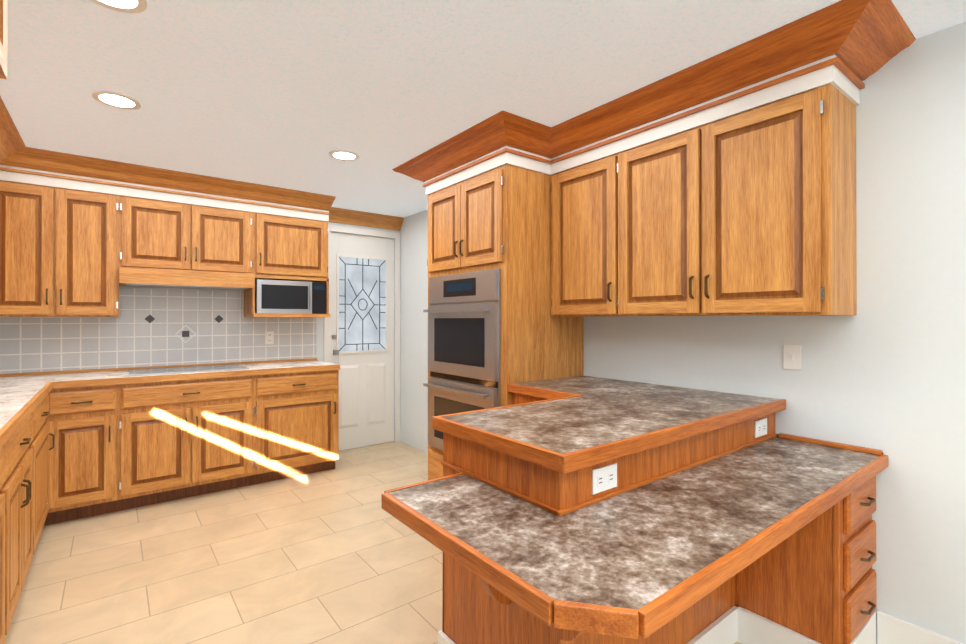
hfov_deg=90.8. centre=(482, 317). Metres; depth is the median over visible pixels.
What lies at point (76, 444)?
base cabinet
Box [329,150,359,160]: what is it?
recessed light
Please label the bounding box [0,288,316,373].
tile backsplash
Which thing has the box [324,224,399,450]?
entry door
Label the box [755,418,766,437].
outlet
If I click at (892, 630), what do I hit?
baseboard
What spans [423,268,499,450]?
double wall oven
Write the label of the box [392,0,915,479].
upper cabinet
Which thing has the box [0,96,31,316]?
upper cabinet
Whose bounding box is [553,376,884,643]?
base cabinet
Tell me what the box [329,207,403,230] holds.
crown molding
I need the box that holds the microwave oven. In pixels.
[255,279,325,313]
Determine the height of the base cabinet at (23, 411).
0.930 m
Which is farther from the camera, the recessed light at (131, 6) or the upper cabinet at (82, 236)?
the upper cabinet at (82, 236)
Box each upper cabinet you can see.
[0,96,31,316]
[32,148,335,316]
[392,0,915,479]
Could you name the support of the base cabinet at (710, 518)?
on the floor
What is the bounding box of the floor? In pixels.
[4,441,740,643]
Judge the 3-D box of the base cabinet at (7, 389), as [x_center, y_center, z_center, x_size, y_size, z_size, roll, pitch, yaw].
[-2.752,0.873,2.516,0.627,0.930,0.759,0,0,-38]
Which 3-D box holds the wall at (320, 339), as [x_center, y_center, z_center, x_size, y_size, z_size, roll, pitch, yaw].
[-0.680,0.139,5.431,7.480,2.420,0.100,0,0,-38]
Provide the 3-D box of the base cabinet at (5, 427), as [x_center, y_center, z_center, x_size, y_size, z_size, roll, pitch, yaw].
[-1.797,0.869,1.285,0.627,0.930,0.798,0,0,-38]
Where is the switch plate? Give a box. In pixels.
[783,344,800,369]
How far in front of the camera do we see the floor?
2.53 m
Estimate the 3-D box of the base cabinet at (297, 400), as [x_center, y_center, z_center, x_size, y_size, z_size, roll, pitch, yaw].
[-1.713,0.879,4.181,0.669,0.930,0.598,0,0,-38]
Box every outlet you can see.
[265,331,273,343]
[592,463,616,494]
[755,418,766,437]
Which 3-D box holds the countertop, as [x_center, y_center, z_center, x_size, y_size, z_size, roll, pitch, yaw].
[0.645,0.569,1.719,1.799,0.063,0.865,0,0,-38]
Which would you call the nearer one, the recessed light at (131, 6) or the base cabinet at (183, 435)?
the recessed light at (131, 6)
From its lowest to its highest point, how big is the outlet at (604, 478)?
0.072 m
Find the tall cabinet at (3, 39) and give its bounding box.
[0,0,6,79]
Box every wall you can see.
[0,222,399,441]
[400,22,965,643]
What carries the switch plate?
attached to the wall at (884, 370)
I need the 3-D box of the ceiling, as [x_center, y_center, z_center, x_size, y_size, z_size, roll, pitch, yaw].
[-0.071,-1.116,1.352,3.635,0.060,7.300,0,0,-38]
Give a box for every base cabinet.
[0,378,51,546]
[0,394,39,617]
[0,422,11,643]
[48,370,119,523]
[120,362,255,510]
[244,358,339,483]
[432,379,856,643]
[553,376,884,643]
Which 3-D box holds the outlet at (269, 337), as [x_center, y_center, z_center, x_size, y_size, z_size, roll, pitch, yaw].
[-1.956,0.188,4.368,0.072,0.115,0.008,0,0,-38]
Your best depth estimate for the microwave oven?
4.14 m
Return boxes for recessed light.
[91,0,146,12]
[92,91,140,109]
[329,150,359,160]
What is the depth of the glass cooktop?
3.67 m
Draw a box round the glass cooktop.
[128,364,249,375]
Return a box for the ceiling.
[0,0,965,217]
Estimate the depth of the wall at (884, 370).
1.91 m
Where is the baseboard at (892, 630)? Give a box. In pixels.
[877,611,963,643]
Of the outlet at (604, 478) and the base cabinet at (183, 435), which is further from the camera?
the base cabinet at (183, 435)
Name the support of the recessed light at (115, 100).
in the ceiling

